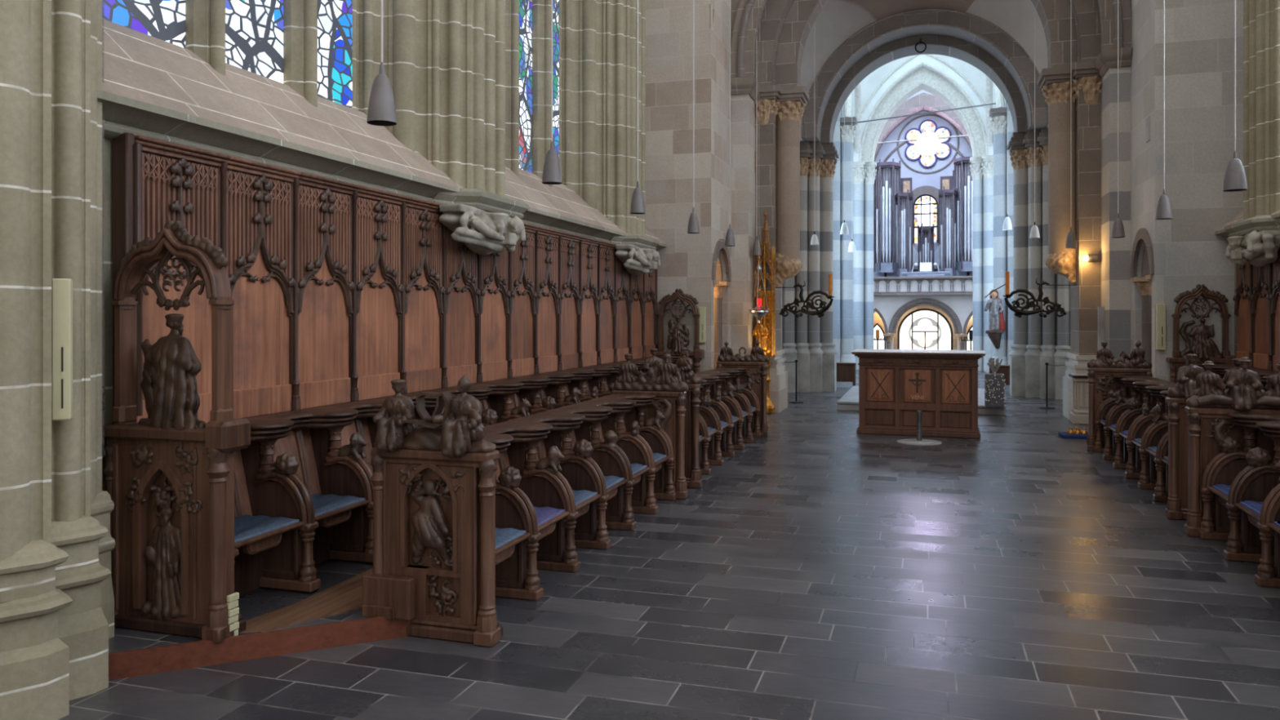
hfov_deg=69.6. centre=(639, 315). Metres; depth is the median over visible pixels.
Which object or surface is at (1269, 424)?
ledge
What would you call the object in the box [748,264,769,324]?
lamp
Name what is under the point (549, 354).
wall panel
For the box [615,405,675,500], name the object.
stall
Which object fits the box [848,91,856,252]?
pendant lamp
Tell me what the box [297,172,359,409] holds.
wall panel
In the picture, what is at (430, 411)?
stall
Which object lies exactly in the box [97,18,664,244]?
window sill
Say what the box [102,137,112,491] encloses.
wall
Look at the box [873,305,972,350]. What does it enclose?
wall
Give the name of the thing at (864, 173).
pier
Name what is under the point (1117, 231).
pendant lamp
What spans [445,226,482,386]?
wall panel
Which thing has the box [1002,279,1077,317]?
candelabrum
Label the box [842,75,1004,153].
rib
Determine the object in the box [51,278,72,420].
wall speaker
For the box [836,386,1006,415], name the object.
dais
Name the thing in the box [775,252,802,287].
console
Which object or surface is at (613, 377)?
stall
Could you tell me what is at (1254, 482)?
stall
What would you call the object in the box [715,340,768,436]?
choir stall end
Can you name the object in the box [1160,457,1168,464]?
stall
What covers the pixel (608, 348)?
wall panel
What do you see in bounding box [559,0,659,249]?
pier
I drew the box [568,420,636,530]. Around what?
stall
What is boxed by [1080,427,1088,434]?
bell
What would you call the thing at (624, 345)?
wall panel
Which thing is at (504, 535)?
seat cushion
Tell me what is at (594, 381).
stall
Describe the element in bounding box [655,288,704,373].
screen
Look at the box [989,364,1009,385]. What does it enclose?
kneeler
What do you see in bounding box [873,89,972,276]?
wall
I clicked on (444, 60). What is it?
pier
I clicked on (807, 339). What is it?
pier
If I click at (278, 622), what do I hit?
platform
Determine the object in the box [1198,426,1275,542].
divider
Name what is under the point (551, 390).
stall
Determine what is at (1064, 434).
floor cushion
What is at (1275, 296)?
wall panel
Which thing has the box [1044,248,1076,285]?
console
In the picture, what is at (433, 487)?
bench end
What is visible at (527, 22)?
window
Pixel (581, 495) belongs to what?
seat cushion
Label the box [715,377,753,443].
stall
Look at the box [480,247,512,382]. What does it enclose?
wall panel
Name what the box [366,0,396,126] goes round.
pendant lamp
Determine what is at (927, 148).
window
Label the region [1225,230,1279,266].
corbel
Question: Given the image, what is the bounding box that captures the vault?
[838,0,977,20]
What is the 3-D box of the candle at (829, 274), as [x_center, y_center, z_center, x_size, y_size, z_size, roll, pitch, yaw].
[3.115,-0.495,15.055,0.056,0.370,0.055,0,0,17]
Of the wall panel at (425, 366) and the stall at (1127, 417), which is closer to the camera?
the wall panel at (425, 366)
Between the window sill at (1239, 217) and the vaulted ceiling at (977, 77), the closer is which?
the window sill at (1239, 217)
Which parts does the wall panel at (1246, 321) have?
rail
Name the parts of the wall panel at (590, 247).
rail, rail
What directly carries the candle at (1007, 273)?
on the candelabrum at (1018, 313)
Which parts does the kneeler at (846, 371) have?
leg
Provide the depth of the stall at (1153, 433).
8.44 m
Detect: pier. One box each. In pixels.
[0,0,115,719]
[352,0,528,218]
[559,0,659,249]
[782,141,839,392]
[833,107,857,362]
[853,160,876,369]
[969,155,993,372]
[989,99,1013,364]
[1007,128,1071,399]
[1223,0,1279,236]
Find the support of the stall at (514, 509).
on the floor
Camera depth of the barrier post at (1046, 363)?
15.82 m
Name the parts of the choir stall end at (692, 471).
frame, corner post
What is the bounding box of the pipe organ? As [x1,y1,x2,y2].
[873,154,972,276]
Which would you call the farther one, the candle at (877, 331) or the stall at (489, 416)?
the candle at (877, 331)
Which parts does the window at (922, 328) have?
round pane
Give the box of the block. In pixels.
[362,573,415,620]
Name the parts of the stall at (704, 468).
seat, armrest, post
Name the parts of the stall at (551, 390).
backrest, armrest, carved knob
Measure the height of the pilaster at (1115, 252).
9.200 m
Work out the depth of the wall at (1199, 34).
11.50 m
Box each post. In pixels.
[784,359,803,403]
[897,410,942,445]
[1038,362,1065,408]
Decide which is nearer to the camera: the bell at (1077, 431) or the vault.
the bell at (1077, 431)
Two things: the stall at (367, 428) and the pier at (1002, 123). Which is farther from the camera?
the pier at (1002, 123)
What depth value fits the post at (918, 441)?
11.55 m
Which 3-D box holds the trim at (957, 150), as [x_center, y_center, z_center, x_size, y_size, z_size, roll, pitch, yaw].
[11.774,-6.569,38.197,4.300,3.541,0.100,0,0,17]
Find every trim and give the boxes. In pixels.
[97,89,666,253]
[882,114,964,173]
[1214,213,1279,243]
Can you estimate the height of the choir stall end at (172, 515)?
1.957 m
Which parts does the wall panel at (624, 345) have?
rail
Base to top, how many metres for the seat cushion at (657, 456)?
0.036 m
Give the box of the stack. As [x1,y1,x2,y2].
[226,592,239,635]
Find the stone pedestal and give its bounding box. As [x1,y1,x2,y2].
[1068,373,1088,424]
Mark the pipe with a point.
(104, 453)
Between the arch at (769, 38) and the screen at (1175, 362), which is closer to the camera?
the screen at (1175, 362)
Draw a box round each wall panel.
[134,134,229,423]
[226,155,301,418]
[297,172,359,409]
[356,185,408,400]
[404,196,448,393]
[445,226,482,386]
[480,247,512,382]
[511,222,540,377]
[537,226,563,373]
[560,231,583,369]
[581,236,602,367]
[600,240,617,364]
[616,256,632,361]
[631,273,645,359]
[644,269,657,357]
[1232,257,1255,367]
[1249,262,1275,370]
[1269,248,1279,372]
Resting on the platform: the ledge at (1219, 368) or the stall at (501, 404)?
the stall at (501, 404)
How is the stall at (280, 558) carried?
on the platform
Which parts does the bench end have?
corner post, frame, corner post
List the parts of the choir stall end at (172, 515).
corner post, canopy post, frame, corner post, canopy post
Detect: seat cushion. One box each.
[234,514,298,542]
[311,493,364,515]
[495,527,525,548]
[533,506,564,525]
[572,489,597,505]
[604,475,624,488]
[630,463,647,474]
[653,453,666,462]
[707,426,715,433]
[720,420,727,426]
[1121,430,1128,435]
[1133,438,1141,443]
[1147,446,1156,453]
[1212,484,1231,496]
[1240,500,1263,515]
[1273,520,1279,527]
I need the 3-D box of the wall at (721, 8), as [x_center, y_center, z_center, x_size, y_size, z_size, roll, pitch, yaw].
[1.057,-3.000,14.145,0.430,9.200,1.360,0,0,17]
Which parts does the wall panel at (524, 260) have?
rail, rail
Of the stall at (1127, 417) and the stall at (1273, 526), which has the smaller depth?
the stall at (1273, 526)
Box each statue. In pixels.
[138,313,206,441]
[666,316,689,355]
[983,284,1005,348]
[1179,318,1222,361]
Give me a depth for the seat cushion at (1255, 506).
5.79 m
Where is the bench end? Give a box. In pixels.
[367,374,502,647]
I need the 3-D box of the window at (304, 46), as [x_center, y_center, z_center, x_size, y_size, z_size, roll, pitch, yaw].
[-2.585,-4.400,6.172,0.295,6.000,2.650,0,0,17]
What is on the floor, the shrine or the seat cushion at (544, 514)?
the shrine
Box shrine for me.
[752,210,776,413]
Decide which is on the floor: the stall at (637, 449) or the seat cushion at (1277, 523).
the stall at (637, 449)
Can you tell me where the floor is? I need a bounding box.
[57,369,1279,719]
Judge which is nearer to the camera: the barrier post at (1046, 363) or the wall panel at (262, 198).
the wall panel at (262, 198)
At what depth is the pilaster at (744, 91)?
14.70 m
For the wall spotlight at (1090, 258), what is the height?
0.142 m
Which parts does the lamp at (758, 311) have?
red glass, lamp shade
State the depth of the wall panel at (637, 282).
12.66 m
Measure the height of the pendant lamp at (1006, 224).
10.500 m
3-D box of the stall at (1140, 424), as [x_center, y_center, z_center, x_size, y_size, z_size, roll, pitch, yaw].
[5.111,1.185,9.221,0.540,0.830,0.630,0,0,17]
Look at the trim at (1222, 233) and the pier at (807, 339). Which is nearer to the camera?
the trim at (1222, 233)
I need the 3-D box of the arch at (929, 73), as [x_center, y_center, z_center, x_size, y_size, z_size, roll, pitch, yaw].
[8.238,-6.042,26.837,4.030,3.086,1.055,0,0,17]
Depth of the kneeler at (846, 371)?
20.43 m
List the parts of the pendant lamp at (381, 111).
lamp shade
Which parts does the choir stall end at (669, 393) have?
frame, corner post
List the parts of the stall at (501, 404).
backrest, armrest, carved knob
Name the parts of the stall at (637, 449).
backrest, carved knob, armrest, seat, post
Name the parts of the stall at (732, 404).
carved knob, armrest, seat, post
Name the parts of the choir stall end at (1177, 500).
corner post, frame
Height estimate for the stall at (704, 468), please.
0.830 m
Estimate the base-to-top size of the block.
0.200 m
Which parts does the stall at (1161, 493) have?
seat, post, armrest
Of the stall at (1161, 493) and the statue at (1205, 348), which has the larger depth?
the statue at (1205, 348)
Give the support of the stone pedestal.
on the floor
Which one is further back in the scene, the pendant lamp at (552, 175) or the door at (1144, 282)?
the door at (1144, 282)
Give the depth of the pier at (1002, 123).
22.24 m
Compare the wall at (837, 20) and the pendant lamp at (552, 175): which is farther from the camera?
the wall at (837, 20)
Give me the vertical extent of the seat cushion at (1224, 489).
0.036 m
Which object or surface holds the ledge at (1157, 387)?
on the stall at (1140, 424)
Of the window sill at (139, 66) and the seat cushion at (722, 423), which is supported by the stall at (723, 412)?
the seat cushion at (722, 423)
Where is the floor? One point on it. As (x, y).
(825, 570)
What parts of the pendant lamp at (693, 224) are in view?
lamp shade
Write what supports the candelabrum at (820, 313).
attached to the column at (779, 111)
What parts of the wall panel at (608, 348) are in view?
rail, rail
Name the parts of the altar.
panel, panel, drawer, panel, panel, drawer, frame, cornice, panel, panel, drawer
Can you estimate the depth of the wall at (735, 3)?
14.69 m
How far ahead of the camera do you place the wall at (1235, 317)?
11.35 m
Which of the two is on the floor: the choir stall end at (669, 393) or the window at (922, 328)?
the choir stall end at (669, 393)
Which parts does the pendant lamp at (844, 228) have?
lamp shade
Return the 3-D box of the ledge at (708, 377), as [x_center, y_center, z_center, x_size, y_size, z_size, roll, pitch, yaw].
[0.706,0.744,10.515,0.388,0.092,3.600,0,0,17]
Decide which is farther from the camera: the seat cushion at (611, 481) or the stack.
the seat cushion at (611, 481)
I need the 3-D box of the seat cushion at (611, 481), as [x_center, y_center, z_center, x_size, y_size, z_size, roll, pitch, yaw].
[-0.350,1.204,6.648,0.330,0.036,0.500,0,0,17]
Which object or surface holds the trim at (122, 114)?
attached to the wall at (108, 144)
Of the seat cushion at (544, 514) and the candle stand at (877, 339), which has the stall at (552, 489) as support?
the seat cushion at (544, 514)
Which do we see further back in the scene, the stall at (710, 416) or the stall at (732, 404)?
the stall at (732, 404)
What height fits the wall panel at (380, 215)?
1.495 m
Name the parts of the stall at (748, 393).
carved knob, armrest, post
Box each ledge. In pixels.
[242,355,680,441]
[482,394,655,453]
[694,367,747,388]
[1111,375,1176,397]
[1196,363,1279,382]
[1227,413,1279,439]
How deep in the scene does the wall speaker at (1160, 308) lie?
11.55 m
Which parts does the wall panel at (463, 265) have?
rail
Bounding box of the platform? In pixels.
[108,559,413,679]
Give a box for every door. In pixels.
[711,239,731,368]
[1130,228,1154,372]
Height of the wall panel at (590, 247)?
1.495 m
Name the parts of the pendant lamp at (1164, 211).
lamp shade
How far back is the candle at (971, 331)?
29.16 m
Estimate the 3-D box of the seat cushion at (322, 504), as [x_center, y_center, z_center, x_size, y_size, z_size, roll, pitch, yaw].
[-1.883,1.094,5.338,0.330,0.036,0.500,0,0,17]
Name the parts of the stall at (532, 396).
backrest, armrest, carved knob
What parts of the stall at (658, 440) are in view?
carved knob, armrest, seat, post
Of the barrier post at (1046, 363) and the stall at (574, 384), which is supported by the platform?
the stall at (574, 384)
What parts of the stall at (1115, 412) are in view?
post, armrest, carved knob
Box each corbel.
[439,203,525,255]
[615,244,660,275]
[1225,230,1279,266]
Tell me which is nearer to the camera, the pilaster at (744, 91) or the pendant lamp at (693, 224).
the pendant lamp at (693, 224)
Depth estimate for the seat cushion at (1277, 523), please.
5.34 m
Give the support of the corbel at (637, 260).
attached to the pier at (600, 36)
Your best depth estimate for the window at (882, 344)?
36.00 m
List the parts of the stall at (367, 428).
backrest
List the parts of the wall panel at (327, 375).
rail, rail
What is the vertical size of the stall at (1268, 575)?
0.830 m
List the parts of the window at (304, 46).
leaded glass, leaded glass, leaded glass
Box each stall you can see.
[234,439,320,595]
[273,426,373,564]
[340,417,377,529]
[413,408,453,426]
[441,400,497,426]
[480,394,531,423]
[495,440,580,573]
[495,464,543,600]
[511,388,555,414]
[526,429,610,550]
[537,383,582,413]
[557,379,598,406]
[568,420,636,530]
[579,376,614,397]
[590,412,657,514]
[599,373,619,391]
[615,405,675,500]
[698,384,734,457]
[698,395,723,465]
[698,413,711,475]
[703,381,744,449]
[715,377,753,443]
[724,374,761,436]
[1098,386,1143,460]
[1108,391,1157,469]
[1119,396,1168,479]
[1130,404,1168,489]
[1144,431,1168,502]
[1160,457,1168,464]
[1208,437,1279,564]
[1235,460,1279,588]
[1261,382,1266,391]
[1267,522,1279,533]
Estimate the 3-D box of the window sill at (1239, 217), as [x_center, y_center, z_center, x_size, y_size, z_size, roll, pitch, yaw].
[5.274,-1.262,3.621,1.040,0.725,16.050,0,0,17]
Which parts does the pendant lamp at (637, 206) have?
lamp shade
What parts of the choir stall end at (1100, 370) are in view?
corner post, frame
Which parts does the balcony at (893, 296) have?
balustrade, balustrade, arch moulding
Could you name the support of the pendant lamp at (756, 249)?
hanging from the wall at (735, 3)
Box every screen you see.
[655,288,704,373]
[1165,284,1235,383]
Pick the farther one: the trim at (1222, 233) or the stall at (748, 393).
the stall at (748, 393)
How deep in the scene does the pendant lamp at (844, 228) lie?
21.05 m
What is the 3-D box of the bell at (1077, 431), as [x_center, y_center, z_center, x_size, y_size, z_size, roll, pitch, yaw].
[5.697,1.505,11.978,0.092,0.079,0.092,0,0,17]
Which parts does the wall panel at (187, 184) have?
rail, rail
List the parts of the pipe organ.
crown, crown, crown, wind box panel, crown, crown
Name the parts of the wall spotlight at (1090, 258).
bulb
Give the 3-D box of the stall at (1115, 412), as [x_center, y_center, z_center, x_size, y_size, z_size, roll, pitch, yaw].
[5.465,1.185,10.356,0.540,0.830,0.620,0,0,17]
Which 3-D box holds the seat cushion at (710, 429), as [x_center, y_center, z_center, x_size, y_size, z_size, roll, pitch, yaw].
[0.572,1.204,9.611,0.330,0.036,0.500,0,0,17]
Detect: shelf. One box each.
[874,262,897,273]
[874,270,972,276]
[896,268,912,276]
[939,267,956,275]
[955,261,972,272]
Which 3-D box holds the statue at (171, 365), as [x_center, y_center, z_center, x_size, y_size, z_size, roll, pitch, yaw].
[-2.248,0.310,4.431,0.444,0.638,0.187,0,0,37]
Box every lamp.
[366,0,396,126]
[542,0,562,184]
[630,0,645,213]
[687,0,699,233]
[724,0,735,246]
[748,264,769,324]
[751,236,761,255]
[810,22,818,244]
[840,102,848,235]
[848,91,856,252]
[1002,213,1012,230]
[1029,6,1039,238]
[1065,0,1076,248]
[1111,0,1124,238]
[1155,0,1173,219]
[1222,0,1247,191]
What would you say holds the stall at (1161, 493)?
on the floor
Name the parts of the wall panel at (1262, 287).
rail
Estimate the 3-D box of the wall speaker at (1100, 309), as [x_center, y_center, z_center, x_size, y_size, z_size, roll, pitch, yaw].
[6.577,0.190,13.123,0.080,0.620,0.050,0,0,17]
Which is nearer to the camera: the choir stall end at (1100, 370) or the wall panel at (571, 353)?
the wall panel at (571, 353)
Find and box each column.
[754,84,809,413]
[1037,61,1102,419]
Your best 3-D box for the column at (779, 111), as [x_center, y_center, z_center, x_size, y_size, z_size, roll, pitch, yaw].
[2.340,-1.102,15.558,0.960,5.405,1.100,0,0,17]
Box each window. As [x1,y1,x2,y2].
[102,0,361,111]
[505,0,563,186]
[873,323,885,349]
[897,308,952,350]
[904,119,951,168]
[911,186,938,243]
[965,324,972,350]
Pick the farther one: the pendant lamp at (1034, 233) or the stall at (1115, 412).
the pendant lamp at (1034, 233)
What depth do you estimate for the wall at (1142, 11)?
12.40 m
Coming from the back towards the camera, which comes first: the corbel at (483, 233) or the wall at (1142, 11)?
the wall at (1142, 11)
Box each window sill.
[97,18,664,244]
[1218,208,1279,230]
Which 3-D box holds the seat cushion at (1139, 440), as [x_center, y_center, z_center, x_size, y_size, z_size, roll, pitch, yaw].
[4.917,1.204,8.714,0.330,0.036,0.500,0,0,17]
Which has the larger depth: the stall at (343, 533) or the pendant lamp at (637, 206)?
the pendant lamp at (637, 206)
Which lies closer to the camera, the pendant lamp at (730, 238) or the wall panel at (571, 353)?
the wall panel at (571, 353)
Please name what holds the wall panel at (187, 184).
attached to the wall at (108, 144)
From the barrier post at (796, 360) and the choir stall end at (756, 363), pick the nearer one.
the choir stall end at (756, 363)
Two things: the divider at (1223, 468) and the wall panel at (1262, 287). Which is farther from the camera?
the wall panel at (1262, 287)
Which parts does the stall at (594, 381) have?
backrest, armrest, carved knob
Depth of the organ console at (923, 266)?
35.20 m
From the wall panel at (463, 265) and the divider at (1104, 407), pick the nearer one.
the wall panel at (463, 265)
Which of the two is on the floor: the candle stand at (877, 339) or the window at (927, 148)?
the candle stand at (877, 339)
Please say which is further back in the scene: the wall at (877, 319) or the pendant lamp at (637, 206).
the wall at (877, 319)
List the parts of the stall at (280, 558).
backrest, seat, carved knob, armrest, post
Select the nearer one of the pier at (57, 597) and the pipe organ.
the pier at (57, 597)
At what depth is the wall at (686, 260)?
13.48 m
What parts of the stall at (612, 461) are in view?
backrest, carved knob, armrest, seat, post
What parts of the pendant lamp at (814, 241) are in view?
lamp shade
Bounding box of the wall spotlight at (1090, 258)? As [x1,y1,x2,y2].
[1083,252,1097,262]
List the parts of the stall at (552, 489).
backrest, carved knob, armrest, seat, post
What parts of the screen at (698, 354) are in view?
canopy post, frame, canopy post, corner post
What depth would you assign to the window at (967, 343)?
35.01 m
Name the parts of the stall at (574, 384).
backrest, armrest, carved knob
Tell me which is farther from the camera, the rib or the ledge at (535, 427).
the rib
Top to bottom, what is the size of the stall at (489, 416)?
0.830 m
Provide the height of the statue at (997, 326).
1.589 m
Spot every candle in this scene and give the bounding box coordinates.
[828,273,831,295]
[875,329,879,338]
[968,329,972,339]
[1005,271,1009,294]
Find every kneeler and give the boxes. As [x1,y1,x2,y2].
[836,362,856,386]
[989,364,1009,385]
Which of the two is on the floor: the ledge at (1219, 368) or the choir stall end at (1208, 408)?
the choir stall end at (1208, 408)
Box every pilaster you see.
[730,76,760,355]
[1094,46,1131,357]
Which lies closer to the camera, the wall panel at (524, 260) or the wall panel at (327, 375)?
the wall panel at (327, 375)
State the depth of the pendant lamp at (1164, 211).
9.56 m
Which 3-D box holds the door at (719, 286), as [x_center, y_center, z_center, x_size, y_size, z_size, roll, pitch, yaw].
[1.041,0.220,14.045,0.460,2.760,1.280,0,0,17]
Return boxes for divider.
[234,536,240,617]
[1093,383,1138,453]
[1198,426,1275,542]
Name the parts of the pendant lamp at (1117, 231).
lamp shade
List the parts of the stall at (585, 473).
backrest, carved knob, armrest, seat, post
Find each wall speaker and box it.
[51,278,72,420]
[698,306,706,342]
[1097,306,1104,349]
[1155,303,1165,350]
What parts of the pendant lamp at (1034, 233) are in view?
lamp shade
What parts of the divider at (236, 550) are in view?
armrest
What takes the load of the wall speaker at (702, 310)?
attached to the wall at (686, 260)
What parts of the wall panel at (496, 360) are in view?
rail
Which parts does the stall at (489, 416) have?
carved knob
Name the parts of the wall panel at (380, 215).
rail, rail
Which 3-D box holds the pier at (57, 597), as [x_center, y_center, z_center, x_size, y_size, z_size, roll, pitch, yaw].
[-2.904,-2.900,3.902,1.335,9.000,1.154,0,0,17]
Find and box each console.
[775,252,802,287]
[901,262,951,276]
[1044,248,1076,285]
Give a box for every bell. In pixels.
[1066,426,1074,433]
[1074,427,1081,434]
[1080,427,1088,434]
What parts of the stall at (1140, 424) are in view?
seat, post, armrest, carved knob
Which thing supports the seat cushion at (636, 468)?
on the stall at (637, 449)
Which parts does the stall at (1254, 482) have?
seat, post, armrest, carved knob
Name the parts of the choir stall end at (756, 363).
frame, corner post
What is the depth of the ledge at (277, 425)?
6.23 m
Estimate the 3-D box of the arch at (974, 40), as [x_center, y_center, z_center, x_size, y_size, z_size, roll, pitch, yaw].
[5.697,-4.800,18.671,4.660,2.400,1.460,0,0,17]
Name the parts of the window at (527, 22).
leaded glass, leaded glass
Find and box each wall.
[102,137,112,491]
[645,0,712,372]
[712,0,731,368]
[731,0,1130,38]
[781,0,1048,349]
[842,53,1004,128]
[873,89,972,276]
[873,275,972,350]
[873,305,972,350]
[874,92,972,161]
[1130,0,1153,377]
[1153,0,1243,381]
[1234,263,1236,355]
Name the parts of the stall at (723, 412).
carved knob, armrest, seat, post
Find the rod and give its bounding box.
[857,102,995,144]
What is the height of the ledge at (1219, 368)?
0.092 m
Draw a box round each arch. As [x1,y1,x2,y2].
[730,0,1131,88]
[800,8,1048,143]
[853,53,993,162]
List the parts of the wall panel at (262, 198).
rail, rail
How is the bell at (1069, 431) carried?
on the floor cushion at (1064, 434)
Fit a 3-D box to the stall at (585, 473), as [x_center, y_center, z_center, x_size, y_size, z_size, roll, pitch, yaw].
[-0.543,1.185,6.144,0.540,0.830,0.624,0,0,17]
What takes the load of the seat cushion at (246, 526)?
on the stall at (280, 558)
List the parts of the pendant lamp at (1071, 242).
lamp shade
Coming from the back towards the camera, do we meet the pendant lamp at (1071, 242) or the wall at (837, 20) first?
the wall at (837, 20)
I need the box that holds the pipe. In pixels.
[102,0,107,456]
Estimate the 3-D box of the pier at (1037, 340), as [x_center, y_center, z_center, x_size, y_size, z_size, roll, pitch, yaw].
[9.639,-1.010,17.590,4.830,5.220,1.280,0,0,17]
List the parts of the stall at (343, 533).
backrest, seat, armrest, carved knob, post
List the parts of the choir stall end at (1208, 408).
corner post, frame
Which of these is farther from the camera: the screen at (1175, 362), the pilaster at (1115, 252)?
the pilaster at (1115, 252)
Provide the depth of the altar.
12.18 m
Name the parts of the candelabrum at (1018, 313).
stay rod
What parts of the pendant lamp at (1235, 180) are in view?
lamp shade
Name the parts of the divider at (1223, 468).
post, armrest, carved knob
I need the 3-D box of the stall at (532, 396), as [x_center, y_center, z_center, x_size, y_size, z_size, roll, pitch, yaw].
[-0.995,1.075,8.309,0.540,0.830,0.620,0,0,17]
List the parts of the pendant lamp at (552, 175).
lamp shade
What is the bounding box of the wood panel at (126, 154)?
[112,132,142,422]
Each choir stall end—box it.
[102,220,250,643]
[611,353,688,499]
[643,347,702,488]
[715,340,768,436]
[1086,340,1153,451]
[1164,353,1266,519]
[1184,356,1279,537]
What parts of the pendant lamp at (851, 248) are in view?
lamp shade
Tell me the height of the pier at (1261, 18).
6.530 m
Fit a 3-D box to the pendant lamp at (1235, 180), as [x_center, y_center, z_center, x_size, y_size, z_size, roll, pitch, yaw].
[4.765,-4.000,7.367,0.168,6.000,0.168,0,0,17]
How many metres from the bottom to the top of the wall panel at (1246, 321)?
1.495 m
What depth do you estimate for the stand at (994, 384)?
14.50 m
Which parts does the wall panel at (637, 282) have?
rail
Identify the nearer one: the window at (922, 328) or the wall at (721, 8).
the wall at (721, 8)
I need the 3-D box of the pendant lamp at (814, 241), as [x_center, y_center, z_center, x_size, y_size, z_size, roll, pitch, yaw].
[3.302,-4.965,17.405,0.160,7.270,0.160,0,0,17]
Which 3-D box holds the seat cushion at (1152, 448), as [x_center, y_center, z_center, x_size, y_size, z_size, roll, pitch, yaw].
[4.741,1.204,8.149,0.330,0.036,0.500,0,0,17]
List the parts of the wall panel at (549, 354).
rail, rail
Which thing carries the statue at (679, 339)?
on the screen at (698, 354)
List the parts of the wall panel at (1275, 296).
rail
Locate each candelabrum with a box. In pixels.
[775,280,835,317]
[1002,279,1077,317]
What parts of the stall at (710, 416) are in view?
carved knob, armrest, seat, post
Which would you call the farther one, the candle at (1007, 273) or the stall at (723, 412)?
the candle at (1007, 273)
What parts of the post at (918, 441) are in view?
post, floor plate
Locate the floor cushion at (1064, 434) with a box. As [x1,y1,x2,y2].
[1057,431,1088,439]
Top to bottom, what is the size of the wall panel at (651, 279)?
1.495 m
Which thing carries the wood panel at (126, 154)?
on the platform
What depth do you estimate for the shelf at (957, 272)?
36.51 m
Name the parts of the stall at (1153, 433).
seat, post, armrest, carved knob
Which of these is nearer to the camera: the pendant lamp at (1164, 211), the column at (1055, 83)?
the pendant lamp at (1164, 211)
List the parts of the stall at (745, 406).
carved knob, armrest, post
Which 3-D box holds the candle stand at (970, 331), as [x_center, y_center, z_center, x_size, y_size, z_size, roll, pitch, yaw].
[10.502,1.035,29.198,0.393,1.130,0.447,0,0,-32]
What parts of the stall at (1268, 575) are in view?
seat, post, armrest, carved knob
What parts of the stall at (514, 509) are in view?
carved knob, seat, armrest, post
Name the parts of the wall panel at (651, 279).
rail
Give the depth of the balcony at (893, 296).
34.29 m
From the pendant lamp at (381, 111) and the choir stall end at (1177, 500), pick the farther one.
the choir stall end at (1177, 500)
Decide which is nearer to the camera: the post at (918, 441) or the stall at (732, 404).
the stall at (732, 404)
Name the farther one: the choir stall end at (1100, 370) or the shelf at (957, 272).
the shelf at (957, 272)
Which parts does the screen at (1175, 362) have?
corner post, canopy post, frame, canopy post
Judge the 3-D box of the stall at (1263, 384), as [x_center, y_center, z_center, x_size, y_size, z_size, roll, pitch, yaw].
[6.362,1.075,9.673,0.540,0.830,0.630,0,0,17]
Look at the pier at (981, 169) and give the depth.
26.25 m
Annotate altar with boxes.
[850,348,986,438]
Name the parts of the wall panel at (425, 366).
rail, rail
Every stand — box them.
[873,329,886,349]
[961,329,972,350]
[984,357,1005,407]
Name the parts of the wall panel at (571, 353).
rail, rail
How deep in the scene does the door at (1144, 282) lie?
12.57 m
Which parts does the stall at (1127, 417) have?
post, armrest, carved knob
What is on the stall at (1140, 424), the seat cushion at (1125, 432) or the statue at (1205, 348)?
the seat cushion at (1125, 432)
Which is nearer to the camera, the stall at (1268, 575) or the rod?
the stall at (1268, 575)
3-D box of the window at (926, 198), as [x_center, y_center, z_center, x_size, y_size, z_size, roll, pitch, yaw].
[11.830,-4.175,38.106,1.700,2.350,0.200,0,0,17]
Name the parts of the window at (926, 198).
pane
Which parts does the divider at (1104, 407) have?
post, armrest, carved knob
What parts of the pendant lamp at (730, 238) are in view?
lamp shade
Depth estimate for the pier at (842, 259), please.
23.33 m

